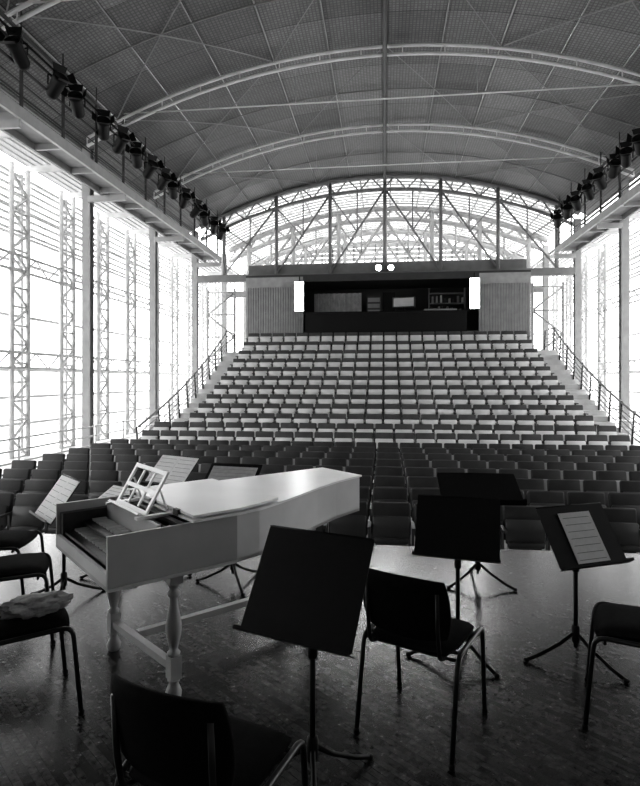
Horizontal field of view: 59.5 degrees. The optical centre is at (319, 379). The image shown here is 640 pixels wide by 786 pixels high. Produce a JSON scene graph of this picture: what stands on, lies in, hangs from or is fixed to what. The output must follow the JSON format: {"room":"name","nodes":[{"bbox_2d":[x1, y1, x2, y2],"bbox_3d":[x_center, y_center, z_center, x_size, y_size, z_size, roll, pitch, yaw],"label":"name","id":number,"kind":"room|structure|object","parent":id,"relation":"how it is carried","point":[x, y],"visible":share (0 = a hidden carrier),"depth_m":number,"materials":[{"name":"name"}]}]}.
{"room":"concert hall","nodes":[
{"label":"concert hall","id":0,"kind":"room"},
{"bbox_2d":[0,161,220,458],"bbox_3d":[-9.358,-2.214,22.545,0.745,9.432,39.360,0,0,7],"label":"window","id":1,"kind":"structure","parent":0,"point":[64,370],"depth_m":21.46,"materials":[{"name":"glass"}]},
{"bbox_2d":[0,0,639,232],"bbox_3d":[1.137,-9.037,11.999,19.900,2.762,32.500,0,0,7],"label":"ceiling","id":2,"kind":"structure","parent":0,"point":[610,36],"depth_m":18.14,"materials":[{"name":"metal"}]},
{"bbox_2d":[0,10,221,266],"bbox_3d":[-6.937,-7.185,17.413,1.536,2.710,23.000,0,0,7],"label":"gallery","id":3,"kind":"object","parent":2,"relation":"hanging from","point":[16,122],"visible":0.8,"depth_m":16.33,"materials":[{"name":"paint"}]},
{"bbox_2d":[0,27,29,70],"bbox_3d":[-6.752,-7.411,12.441,0.600,0.743,0.844,0,0,0],"label":"spotlight","id":4,"kind":"object","parent":3,"relation":"attached to","point":[14,43],"visible":1,"depth_m":12.37,"materials":[{"name":"black metal"}]},
{"bbox_2d":[46,61,76,99],"bbox_3d":[-6.495,-7.411,13.879,0.844,0.743,0.600,0,0,37],"label":"spotlight","id":5,"kind":"object","parent":3,"relation":"attached to","point":[58,81],"visible":1,"depth_m":13.84,"materials":[{"name":"black metal"}]},
{"bbox_2d":[61,84,86,118],"bbox_3d":[-6.451,-7.411,14.827,0.600,0.743,0.844,0,0,-12],"label":"spotlight","id":6,"kind":"object","parent":3,"relation":"attached to","point":[75,97],"visible":1,"depth_m":14.75,"materials":[{"name":"black metal"}]},
{"bbox_2d":[92,109,113,140],"bbox_3d":[-6.274,-7.411,16.223,0.600,0.743,0.844,0,0,-20],"label":"spotlight","id":7,"kind":"object","parent":3,"relation":"attached to","point":[103,122],"visible":1,"depth_m":16.15,"materials":[{"name":"black metal"}]},
{"bbox_2d":[112,124,136,153],"bbox_3d":[-6.112,-7.411,17.248,0.844,0.743,0.600,0,0,42],"label":"spotlight","id":8,"kind":"object","parent":3,"relation":"attached to","point":[122,139],"visible":1,"depth_m":17.22,"materials":[{"name":"black metal"}]},
{"bbox_2d":[125,142,144,168],"bbox_3d":[-6.038,-7.411,18.403,0.600,0.743,0.844,0,0,-11],"label":"spotlight","id":9,"kind":"object","parent":3,"relation":"attached to","point":[135,153],"visible":1,"depth_m":18.32,"materials":[{"name":"black metal"}]},
{"bbox_2d":[142,153,164,178],"bbox_3d":[-5.859,-7.411,19.434,0.844,0.743,0.600,0,0,42],"label":"spotlight","id":10,"kind":"object","parent":3,"relation":"attached to","point":[152,166],"visible":1,"depth_m":19.41,"materials":[{"name":"black metal"}]},
{"bbox_2d":[156,168,176,190],"bbox_3d":[-5.723,-7.411,20.623,0.844,0.743,0.600,0,0,44],"label":"spotlight","id":11,"kind":"object","parent":3,"relation":"attached to","point":[165,178],"visible":0.99,"depth_m":20.59,"materials":[{"name":"black metal"}]},
{"bbox_2d":[166,177,179,199],"bbox_3d":[-5.677,-7.411,21.581,0.600,0.743,0.844,0,0,-8],"label":"spotlight","id":12,"kind":"object","parent":3,"relation":"attached to","point":[172,186],"visible":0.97,"depth_m":21.50,"materials":[{"name":"black metal"}]},
{"bbox_2d":[179,187,195,208],"bbox_3d":[-5.486,-7.411,22.794,0.600,0.743,0.844,0,0,-36],"label":"spotlight","id":13,"kind":"object","parent":3,"relation":"attached to","point":[186,197],"visible":1,"depth_m":22.74,"materials":[{"name":"black metal"}]},
{"bbox_2d":[189,199,207,217],"bbox_3d":[-5.297,-7.411,24.215,0.844,0.743,0.600,0,0,34],"label":"spotlight","id":14,"kind":"object","parent":3,"relation":"attached to","point":[198,208],"visible":1,"depth_m":24.17,"materials":[{"name":"black metal"}]},
{"bbox_2d":[198,207,209,225],"bbox_3d":[-5.250,-7.411,25.355,0.600,0.743,0.844,0,0,-4],"label":"spotlight","id":15,"kind":"object","parent":3,"relation":"attached to","point":[204,216],"visible":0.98,"depth_m":25.26,"materials":[{"name":"black metal"}]},
{"bbox_2d":[208,216,220,233],"bbox_3d":[-5.058,-7.411,26.752,0.600,0.743,0.844,0,0,-19],"label":"spotlight","id":16,"kind":"object","parent":3,"relation":"attached to","point":[214,224],"visible":1,"depth_m":26.67,"materials":[{"name":"black metal"}]},
{"bbox_2d":[217,223,229,239],"bbox_3d":[-4.901,-7.411,27.952,0.600,0.743,0.844,0,0,-29],"label":"spotlight","id":17,"kind":"object","parent":3,"relation":"attached to","point":[222,230],"visible":0.99,"depth_m":27.89,"materials":[{"name":"black metal"}]},
{"bbox_2d":[0,85,242,283],"bbox_3d":[-8.558,-7.340,22.483,2.230,0.720,39.300,0,0,7],"label":"louvres","id":18,"kind":"object","parent":2,"relation":"attached to","point":[33,162],"visible":0.3,"depth_m":20.93,"materials":[{"name":"metal"}]},
{"bbox_2d":[0,0,639,199],"bbox_3d":[1.268,-8.891,11.833,19.044,2.677,21.300,0,0,7],"label":"arches","id":19,"kind":"object","parent":2,"relation":"attached to","point":[47,3],"depth_m":17.52,"materials":[{"name":"grey metal"}]},
{"bbox_2d":[550,127,639,258],"bbox_3d":[10.312,-7.236,15.417,1.176,2.812,23.000,0,0,7],"label":"gallery","id":20,"kind":"object","parent":2,"relation":"hanging from","point":[626,205],"visible":0.66,"depth_m":21.51,"materials":[{"name":"paint"}]},
{"bbox_2d":[550,209,562,227],"bbox_3d":[10.902,-7.411,25.704,0.600,0.743,0.844,0,0,23],"label":"spotlight","id":21,"kind":"object","parent":20,"relation":"attached to","point":[557,217],"visible":1,"depth_m":25.63,"materials":[{"name":"black metal"}]},
{"bbox_2d":[560,200,572,219],"bbox_3d":[10.747,-7.411,24.311,0.600,0.743,0.844,0,0,20],"label":"spotlight","id":22,"kind":"object","parent":20,"relation":"attached to","point":[567,209],"visible":0.98,"depth_m":24.25,"materials":[{"name":"black metal"}]},
{"bbox_2d":[566,190,582,210],"bbox_3d":[10.575,-7.411,23.139,0.600,0.743,0.844,0,0,40],"label":"spotlight","id":23,"kind":"object","parent":20,"relation":"attached to","point":[575,199],"visible":1,"depth_m":23.09,"materials":[{"name":"black metal"}]},
{"bbox_2d":[577,179,594,200],"bbox_3d":[10.409,-7.411,21.752,0.600,0.743,0.844,0,0,43],"label":"spotlight","id":24,"kind":"object","parent":20,"relation":"attached to","point":[587,189],"visible":1,"depth_m":21.71,"materials":[{"name":"black metal"}]},
{"bbox_2d":[587,166,606,189],"bbox_3d":[10.262,-7.411,20.570,0.844,0.743,0.600,0,0,-41],"label":"spotlight","id":25,"kind":"object","parent":20,"relation":"attached to","point":[599,179],"visible":1,"depth_m":20.54,"materials":[{"name":"black metal"}]},
{"bbox_2d":[606,153,620,178],"bbox_3d":[10.180,-7.411,19.341,0.600,0.743,0.844,0,0,16],"label":"spotlight","id":26,"kind":"object","parent":20,"relation":"attached to","point":[615,164],"visible":0.94,"depth_m":19.28,"materials":[{"name":"black metal"}]},
{"bbox_2d":[615,140,634,167],"bbox_3d":[10.040,-7.411,18.359,0.600,0.743,0.844,0,0,30],"label":"spotlight","id":27,"kind":"object","parent":20,"relation":"attached to","point":[626,153],"visible":0.99,"depth_m":18.30,"materials":[{"name":"black metal"}]},
{"bbox_2d":[626,128,639,155],"bbox_3d":[9.910,-7.411,17.376,0.600,0.743,0.844,0,0,39],"label":"spotlight","id":28,"kind":"object","parent":20,"relation":"attached to","point":[636,139],"visible":1,"depth_m":17.35,"materials":[{"name":"black metal"}]},
{"bbox_2d":[0,0,639,216],"bbox_3d":[1.292,-9.118,12.038,18.822,2.364,32.213,0,0,7],"label":"roof","id":29,"kind":"structure","parent":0,"point":[384,2],"depth_m":18.78,"materials":[{"name":"grey metal"}]},
{"bbox_2d":[531,172,639,277],"bbox_3d":[13.071,-7.340,21.742,2.230,0.720,35.800,0,0,7],"label":"louvres","id":30,"kind":"object","parent":29,"relation":"attached to","point":[635,217],"visible":0.27,"depth_m":29.32,"materials":[{"name":"metal"}]},
{"bbox_2d":[0,427,639,553],"bbox_3d":[2.386,2.570,23.230,24.000,0.200,35.300,0,0,7],"label":"floor","id":31,"kind":"structure","parent":0,"point":[53,449],"depth_m":19.34,"materials":[{"name":"grey"}]},
{"bbox_2d":[82,146,93,449],"bbox_3d":[-7.712,-2.630,18.610,0.400,10.200,0.400,0,0,7],"label":"steel column","id":32,"kind":"structure","parent":31,"relation":"on","point":[87,207],"depth_m":18.48,"materials":[{"name":"metal"}]},
{"bbox_2d":[0,411,181,466],"bbox_3d":[-7.294,1.945,17.001,0.050,1.050,17.143,0,0,7],"label":"guard rail","id":33,"kind":"object","parent":31,"relation":"on","point":[123,421],"visible":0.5,"depth_m":16.21,"materials":[{"name":"metal"}]},
{"bbox_2d":[149,198,157,429],"bbox_3d":[-7.103,-2.630,23.875,0.400,10.200,0.400,0,0,7],"label":"steel column","id":34,"kind":"structure","parent":31,"relation":"on","point":[153,246],"depth_m":23.75,"materials":[{"name":"metal"}]},
{"bbox_2d":[192,231,198,397],"bbox_3d":[-6.494,-2.630,29.140,0.400,10.200,0.400,0,0,7],"label":"steel column","id":35,"kind":"structure","parent":31,"relation":"on","point":[195,270],"depth_m":29.02,"materials":[{"name":"metal"}]},
{"bbox_2d":[197,174,580,282],"bbox_3d":[3.066,-7.670,28.033,19.047,5.240,0.240,0,0,7],"label":"truss","id":36,"kind":"object","parent":35,"relation":"attached to","point":[562,271],"visible":0.91,"depth_m":27.95,"materials":[{"name":"metal"}]},
{"bbox_2d":[206,288,235,379],"bbox_3d":[-5.351,-1.210,30.316,1.640,7.439,0.140,0,0,7],"label":"frame","id":37,"kind":"object","parent":31,"relation":"on","point":[208,314],"visible":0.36,"depth_m":30.32,"materials":[{"name":"paint"}]},
{"bbox_2d":[221,254,226,356],"bbox_3d":[-5.885,-2.630,34.404,0.400,10.200,0.400,0,0,7],"label":"steel column","id":38,"kind":"structure","parent":31,"relation":"on","point":[223,285],"depth_m":34.28,"materials":[{"name":"metal"}]},
{"bbox_2d":[243,270,246,345],"bbox_3d":[-5.276,-2.630,39.669,0.400,10.200,0.400,0,0,7],"label":"steel column","id":39,"kind":"structure","parent":31,"relation":"on","point":[244,272],"depth_m":39.55,"materials":[{"name":"metal"}]},
{"bbox_2d":[0,493,639,553],"bbox_3d":[0.639,2.041,7.260,14.620,0.858,0.390,0,0,7],"label":"seats","id":40,"kind":"object","parent":31,"relation":"on","point":[522,528],"visible":0.25,"depth_m":7.25,"materials":[{"name":"fabric"}]},
{"bbox_2d":[0,468,639,507],"bbox_3d":[0.873,2.041,9.286,14.620,0.858,0.390,0,0,7],"label":"seats","id":41,"kind":"object","parent":31,"relation":"on","point":[564,485],"visible":0.19,"depth_m":9.35,"materials":[{"name":"fabric"}]},
{"bbox_2d":[0,479,639,545],"bbox_3d":[0.756,2.041,8.273,14.620,0.858,0.390,0,0,7],"label":"seats","id":42,"kind":"object","parent":31,"relation":"on","point":[380,494],"visible":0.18,"depth_m":8.30,"materials":[{"name":"fabric"}]},
{"bbox_2d":[2,460,639,492],"bbox_3d":[0.990,2.041,10.299,14.620,0.858,0.390,0,0,7],"label":"seats","id":43,"kind":"object","parent":31,"relation":"on","point":[545,474],"visible":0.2,"depth_m":10.39,"materials":[{"name":"fabric"}]},
{"bbox_2d":[36,453,639,480],"bbox_3d":[1.108,2.041,11.313,14.620,0.858,0.390,0,0,7],"label":"seats","id":44,"kind":"object","parent":31,"relation":"on","point":[594,466],"visible":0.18,"depth_m":11.43,"materials":[{"name":"fabric"}]},
{"bbox_2d":[65,448,639,471],"bbox_3d":[1.225,2.041,12.326,14.620,0.858,0.390,0,0,7],"label":"seats","id":45,"kind":"object","parent":31,"relation":"on","point":[177,452],"visible":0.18,"depth_m":12.46,"materials":[{"name":"fabric"}]},
{"bbox_2d":[89,443,639,463],"bbox_3d":[1.342,2.041,13.339,14.620,0.858,0.390,0,0,7],"label":"seats","id":46,"kind":"object","parent":31,"relation":"on","point":[586,453],"visible":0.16,"depth_m":13.46,"materials":[{"name":"fabric"}]},
{"bbox_2d":[110,439,639,457],"bbox_3d":[1.459,2.041,14.352,14.620,0.858,0.390,0,0,7],"label":"seats","id":47,"kind":"object","parent":31,"relation":"on","point":[307,444],"visible":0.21,"depth_m":14.46,"materials":[{"name":"fabric"}]},
{"bbox_2d":[284,238,489,264],"bbox_3d":[4.607,-3.905,40.690,18.600,12.750,0.100,0,0,7],"label":"gable window","id":48,"kind":"structure","parent":31,"relation":"on","point":[372,247],"depth_m":40.60,"materials":[{"name":"glass"}]},
{"bbox_2d":[170,350,637,463],"bbox_3d":[2.667,0.600,23.051,14.600,3.740,16.590,0,0,7],"label":"tier","id":49,"kind":"object","parent":31,"relation":"on","point":[551,357],"visible":0.14,"depth_m":21.26,"materials":[{"name":"grey concrete"}]},
{"bbox_2d":[136,331,235,438],"bbox_3d":[-4.761,0.094,21.847,0.070,4.758,10.941,0,0,7],"label":"stair handrail","id":50,"kind":"object","parent":49,"relation":"on","point":[221,339],"visible":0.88,"depth_m":21.20,"materials":[{"name":"grey metal"}]},
{"bbox_2d":[367,292,394,310],"bbox_3d":[3.087,-2.850,28.419,1.400,3.160,0.630,0,0,7],"label":"equipment rack","id":51,"kind":"object","parent":49,"relation":"on","point":[373,302],"visible":0.32,"depth_m":28.21,"materials":[{"name":"paint"}]},
{"bbox_2d":[153,422,616,443],"bbox_3d":[1.573,1.701,16.202,13.500,0.858,0.390,0,0,7],"label":"seats","id":52,"kind":"object","parent":49,"relation":"on","point":[585,430],"visible":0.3,"depth_m":16.22,"materials":[{"name":"fabric"}]},
{"bbox_2d":[141,430,630,451],"bbox_3d":[1.474,1.881,15.347,13.500,0.858,0.390,0,0,7],"label":"seats","id":53,"kind":"object","parent":49,"relation":"on","point":[557,439],"visible":0.36,"depth_m":15.36,"materials":[{"name":"fabric"}]},
{"bbox_2d":[303,310,468,348],"bbox_3d":[3.077,-2.240,26.598,7.700,1.940,1.050,0,0,7],"label":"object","id":54,"kind":"structure","parent":49,"relation":"on","point":[434,321],"depth_m":26.11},
{"bbox_2d":[392,296,414,310],"bbox_3d":[3.997,-3.585,26.718,1.100,0.750,0.200,0,0,19],"label":"monitor","id":55,"kind":"object","parent":54,"relation":"on","point":[397,302],"visible":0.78,"depth_m":26.69,"materials":[{"name":"paint"}]},
{"bbox_2d":[424,307,456,310],"bbox_3d":[5.692,-3.315,26.572,1.500,0.190,0.500,0,0,7],"label":"desk","id":56,"kind":"object","parent":54,"relation":"on","point":[447,308],"visible":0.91,"depth_m":26.34,"materials":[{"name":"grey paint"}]},
{"bbox_2d":[235,349,540,366],"bbox_3d":[2.612,-0.829,23.007,12.380,0.858,0.390,0,0,7],"label":"seats","id":57,"kind":"object","parent":49,"relation":"on","point":[402,353],"visible":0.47,"depth_m":23.02,"materials":[{"name":"fabric"}]},
{"bbox_2d":[241,340,534,357],"bbox_3d":[2.711,-1.249,23.862,12.380,0.858,0.390,0,0,7],"label":"seats","id":58,"kind":"object","parent":49,"relation":"on","point":[441,344],"visible":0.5,"depth_m":23.88,"materials":[{"name":"fabric"}]},
{"bbox_2d":[246,331,529,345],"bbox_3d":[2.809,-1.699,24.716,12.380,0.858,0.390,0,0,7],"label":"seats","id":59,"kind":"object","parent":49,"relation":"on","point":[453,335],"visible":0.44,"depth_m":24.73,"materials":[{"name":"fabric"}]},
{"bbox_2d":[246,259,530,349],"bbox_3d":[3.293,-3.600,28.893,13.900,4.660,4.240,0,0,7],"label":"booth","id":60,"kind":"object","parent":49,"relation":"on","point":[505,295],"visible":0.62,"depth_m":27.49,"materials":[{"name":"grey paint"}]},
{"bbox_2d":[294,276,303,311],"bbox_3d":[-0.998,-4.160,27.044,0.480,1.700,0.300,0,0,7],"label":"floodlight","id":61,"kind":"object","parent":60,"relation":"attached to","point":[299,285],"visible":1,"depth_m":26.97,"materials":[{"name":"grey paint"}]},
{"bbox_2d":[314,293,360,311],"bbox_3d":[0.912,-3.180,28.700,2.415,2.500,0.150,0,0,7],"label":"curtain","id":62,"kind":"object","parent":60,"relation":"hanging from","point":[323,301],"visible":0.34,"depth_m":28.69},
{"bbox_2d":[376,263,381,270],"bbox_3d":[2.906,-5.575,27.730,0.300,0.390,0.340,0,0,7],"label":"spotlight","id":63,"kind":"object","parent":60,"relation":"attached to","point":[378,267],"visible":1,"depth_m":27.57,"materials":[{"name":"white"}]},
{"bbox_2d":[469,273,479,308],"bbox_3d":[7.197,-4.160,26.096,0.480,1.700,0.300,0,0,7],"label":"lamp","id":64,"kind":"object","parent":60,"relation":"attached to","point":[474,283],"visible":1,"depth_m":26.03,"materials":[{"name":"white paint"}]},
{"bbox_2d":[217,376,559,391],"bbox_3d":[2.315,0.271,20.444,12.380,0.858,0.390,0,0,7],"label":"seats","id":65,"kind":"object","parent":49,"relation":"on","point":[225,380],"visible":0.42,"depth_m":20.48,"materials":[{"name":"fabric"}]},
{"bbox_2d":[230,357,546,372],"bbox_3d":[2.513,-0.449,22.153,12.380,0.858,0.390,0,0,7],"label":"seats","id":66,"kind":"object","parent":49,"relation":"on","point":[489,361],"visible":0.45,"depth_m":22.18,"materials":[{"name":"fabric"}]},
{"bbox_2d":[224,366,553,381],"bbox_3d":[2.414,-0.079,21.299,12.380,0.858,0.390,0,0,7],"label":"seats","id":67,"kind":"object","parent":49,"relation":"on","point":[525,371],"visible":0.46,"depth_m":21.32,"materials":[{"name":"fabric"}]},
{"bbox_2d":[210,385,568,403],"bbox_3d":[2.216,0.601,19.590,12.380,0.858,0.390,0,0,7],"label":"seats","id":68,"kind":"object","parent":49,"relation":"on","point":[520,390],"visible":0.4,"depth_m":19.60,"materials":[{"name":"fabric"}]},
{"bbox_2d":[194,403,587,421],"bbox_3d":[2.019,1.201,17.881,12.380,0.858,0.390,0,0,7],"label":"seats","id":69,"kind":"object","parent":49,"relation":"on","point":[463,409],"visible":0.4,"depth_m":17.91,"materials":[{"name":"fabric"}]},
{"bbox_2d":[203,394,578,420],"bbox_3d":[2.118,0.921,18.736,12.380,0.858,0.390,0,0,7],"label":"seats","id":70,"kind":"object","parent":49,"relation":"on","point":[509,400],"visible":0.48,"depth_m":18.76,"materials":[{"name":"fabric"}]},
{"bbox_2d":[185,413,598,433],"bbox_3d":[1.920,1.471,17.027,12.380,0.858,0.390,0,0,7],"label":"seats","id":71,"kind":"object","parent":49,"relation":"on","point":[299,418],"visible":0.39,"depth_m":17.05,"materials":[{"name":"fabric"}]},
{"bbox_2d":[428,287,464,309],"bbox_3d":[6.387,-2.950,28.228,1.800,3.360,0.350,0,0,7],"label":"shelf","id":72,"kind":"object","parent":49,"relation":"on","point":[429,293],"visible":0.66,"depth_m":28.11,"materials":[{"name":"grey paint"}]},
{"bbox_2d":[544,327,639,444],"bbox_3d":[9.623,0.094,20.183,0.070,4.758,10.941,0,0,7],"label":"stair handrail","id":73,"kind":"object","parent":49,"relation":"on","point":[553,328],"visible":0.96,"depth_m":19.34,"materials":[{"name":"grey metal"}]},
{"bbox_2d":[543,245,548,349],"bbox_3d":[12.989,-2.630,32.221,0.400,10.200,0.400,0,0,7],"label":"steel column","id":74,"kind":"structure","parent":31,"relation":"on","point":[546,247],"depth_m":32.09,"materials":[{"name":"metal"}]},
{"bbox_2d":[226,206,548,297],"bbox_3d":[3.688,-7.699,33.297,19.072,5.299,0.338,0,0,7],"label":"truss","id":75,"kind":"object","parent":74,"relation":"attached to","point":[479,228],"visible":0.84,"depth_m":33.17,"materials":[{"name":"metal"}]},
{"bbox_2d":[226,179,554,262],"bbox_3d":[3.776,-9.266,34.430,17.673,2.124,12.729,0,0,7],"label":"roof","id":76,"kind":"structure","parent":75,"relation":"attached to","point":[419,192],"depth_m":31.90,"materials":[{"name":"metal"}]},
{"bbox_2d":[208,178,573,264],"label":"arched window","id":77,"kind":"structure","parent":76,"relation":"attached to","point":[406,182],"depth_m":32.08,"materials":[{"name":"clear glass"}]},
{"bbox_2d":[531,282,564,364],"bbox_3d":[11.536,-1.210,28.362,1.640,7.439,0.140,0,0,7],"label":"frame","id":78,"kind":"object","parent":31,"relation":"on","point":[562,333],"visible":0.47,"depth_m":28.32,"materials":[{"name":"paint"}]},
{"bbox_2d":[573,219,580,383],"bbox_3d":[12.380,-2.630,26.956,0.400,10.200,0.400,0,0,7],"label":"steel column","id":79,"kind":"structure","parent":31,"relation":"on","point":[576,261],"depth_m":26.83,"materials":[{"name":"metal"}]},
{"bbox_2d":[619,179,628,434],"bbox_3d":[11.771,-2.630,21.691,0.400,10.200,0.400,0,0,7],"label":"steel column","id":80,"kind":"structure","parent":31,"relation":"on","point":[623,232],"depth_m":21.56,"materials":[{"name":"metal"}]},
{"bbox_2d":[610,418,639,441],"bbox_3d":[10.388,1.945,14.955,0.050,1.050,17.143,0,0,7],"label":"guard rail","id":81,"kind":"object","parent":31,"relation":"on","point":[610,418],"visible":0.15,"depth_m":19.68,"materials":[{"name":"metal"}]},
{"bbox_3d":[13.599,-2.630,37.485,0.400,10.200,0.400,0,0,7],"label":"steel column","id":82,"kind":"structure","parent":31,"relation":"on","visible":0},
{"bbox_2d":[252,230,525,264],"bbox_3d":[4.297,-7.699,38.562,19.072,5.299,0.338,0,0,7],"label":"truss","id":83,"kind":"object","parent":82,"relation":"attached to","point":[467,251],"visible":0.42,"depth_m":38.44,"materials":[{"name":"metal"}]},
{"bbox_2d":[549,229,639,432],"bbox_3d":[13.864,-2.214,21.620,0.745,9.432,35.860,0,0,7],"label":"window","id":84,"kind":"structure","parent":0,"point":[601,257],"depth_m":28.94,"materials":[{"name":"glass"}]},
{"label":"outside","id":85,"kind":"structure","parent":0,"visible":0},
{"bbox_2d":[0,392,639,456],"bbox_3d":[3.448,2.820,29.801,180.000,0.300,180.000,0,0,7],"label":"ground","id":86,"kind":"structure","parent":85,"point":[41,408],"depth_m":46.01,"materials":[{"name":"white"}]},
{"bbox_2d":[0,534,639,785],"bbox_3d":[-0.150,2.170,0.878,19.100,1.000,9.690,0,0,7],"label":"stage platform","id":87,"kind":"object","parent":86,"relation":"on","point":[531,733],"visible":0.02,"depth_m":3.07,"materials":[{"name":"paint"}]},
{"bbox_2d":[0,530,46,594],"bbox_3d":[-2.432,1.268,4.251,0.548,0.802,0.494,0,0,-8],"label":"chair","id":88,"kind":"object","parent":87,"relation":"on","point":[13,540],"visible":0.88,"depth_m":4.21,"materials":[{"name":"black fabric"}]},
{"bbox_2d":[0,552,54,644],"bbox_3d":[-2.016,1.268,3.643,0.548,0.802,0.494,0,0,-23],"label":"chair","id":89,"kind":"object","parent":87,"relation":"on","point":[24,565],"visible":0.87,"depth_m":3.57,"materials":[{"name":"black fabric"}]},
{"bbox_2d":[0,608,84,716],"bbox_3d":[-1.533,1.268,2.839,0.548,0.802,0.494,0,0,-33],"label":"chair","id":90,"kind":"object","parent":87,"relation":"on","point":[14,630],"visible":0.56,"depth_m":2.75,"materials":[{"name":"black fabric"}]},
{"bbox_2d":[0,590,73,619],"bbox_3d":[-1.455,1.143,2.871,0.360,0.074,0.290,0,0,-28],"label":"folded cloth","id":91,"kind":"object","parent":90,"relation":"on","point":[28,606],"visible":1,"depth_m":2.81,"materials":[{"name":"grey fabric"}]},
{"bbox_2d":[29,474,103,593],"bbox_3d":[-1.899,1.206,4.292,0.509,0.926,0.550,0,0,-41],"label":"music stand","id":92,"kind":"object","parent":87,"relation":"on","point":[64,488],"visible":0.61,"depth_m":4.24,"materials":[{"name":"paper"}]},
{"bbox_2d":[79,485,129,578],"bbox_3d":[-1.658,1.300,4.771,0.525,0.738,0.542,0,0,37],"label":"music stand","id":93,"kind":"object","parent":87,"relation":"on","point":[115,490],"visible":0.13,"depth_m":4.84,"materials":[{"name":"paper"}]},
{"bbox_2d":[140,454,199,575],"bbox_3d":[-1.245,1.179,5.032,0.542,0.981,0.518,0,0,32],"label":"music stand","id":94,"kind":"object","parent":87,"relation":"on","point":[180,468],"visible":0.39,"depth_m":4.95,"materials":[{"name":"paper"}]},
{"bbox_2d":[56,462,361,695],"bbox_3d":[-0.488,1.088,3.640,2.070,1.163,0.953,0,0,-39],"label":"harpsichord","id":95,"kind":"object","parent":87,"relation":"on","point":[149,534],"visible":0.8,"depth_m":3.17,"materials":[{"name":"white wood"}]},
{"bbox_2d":[110,673,307,785],"bbox_3d":[-0.358,1.268,1.799,0.494,0.802,0.548,0,0,24],"label":"chair","id":96,"kind":"object","parent":87,"relation":"on","point":[167,739],"visible":1,"depth_m":1.57,"materials":[{"name":"black fabric"}]},
{"bbox_2d":[195,462,262,595],"bbox_3d":[-0.744,1.184,4.638,0.545,0.970,0.542,0,0,17],"label":"music stand","id":97,"kind":"object","parent":87,"relation":"on","point":[218,471],"visible":0.46,"depth_m":4.61,"materials":[{"name":"metal"}]},
{"bbox_2d":[233,525,374,785],"bbox_3d":[-0.060,1.154,2.313,0.565,1.030,0.550,0,0,27],"label":"music stand","id":98,"kind":"object","parent":87,"relation":"on","point":[308,588],"visible":0.89,"depth_m":2.25,"materials":[{"name":"black metal"}]},
{"bbox_2d":[353,568,487,771],"bbox_3d":[0.489,1.268,2.709,0.494,0.802,0.548,0,0,33],"label":"chair","id":99,"kind":"object","parent":87,"relation":"on","point":[410,613],"visible":1,"depth_m":2.51,"materials":[{"name":"black fabric"}]},
{"bbox_2d":[406,494,500,678],"bbox_3d":[0.830,1.191,3.453,0.547,0.956,0.518,0,0,19],"label":"music stand","id":100,"kind":"object","parent":87,"relation":"on","point":[458,528],"visible":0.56,"depth_m":3.35,"materials":[{"name":"black metal"}]},
{"bbox_2d":[436,472,526,590],"bbox_3d":[1.300,1.226,4.635,0.650,0.885,0.564,0,0,5],"label":"music stand","id":101,"kind":"object","parent":87,"relation":"on","point":[504,487],"visible":0.77,"depth_m":4.57,"materials":[{"name":"black metal"}]},
{"bbox_2d":[523,502,634,683],"bbox_3d":[1.508,1.212,3.291,0.550,0.914,0.532,0,0,-18],"label":"music stand","id":102,"kind":"object","parent":87,"relation":"on","point":[580,536],"visible":0.98,"depth_m":3.29,"materials":[{"name":"metal"}]},
{"bbox_2d":[582,601,639,730],"bbox_3d":[1.602,1.268,2.766,0.548,0.802,0.494,0,0,27],"label":"chair","id":103,"kind":"object","parent":87,"relation":"on","point":[611,622],"visible":1,"depth_m":2.70,"materials":[{"name":"black fabric"}]}
]}

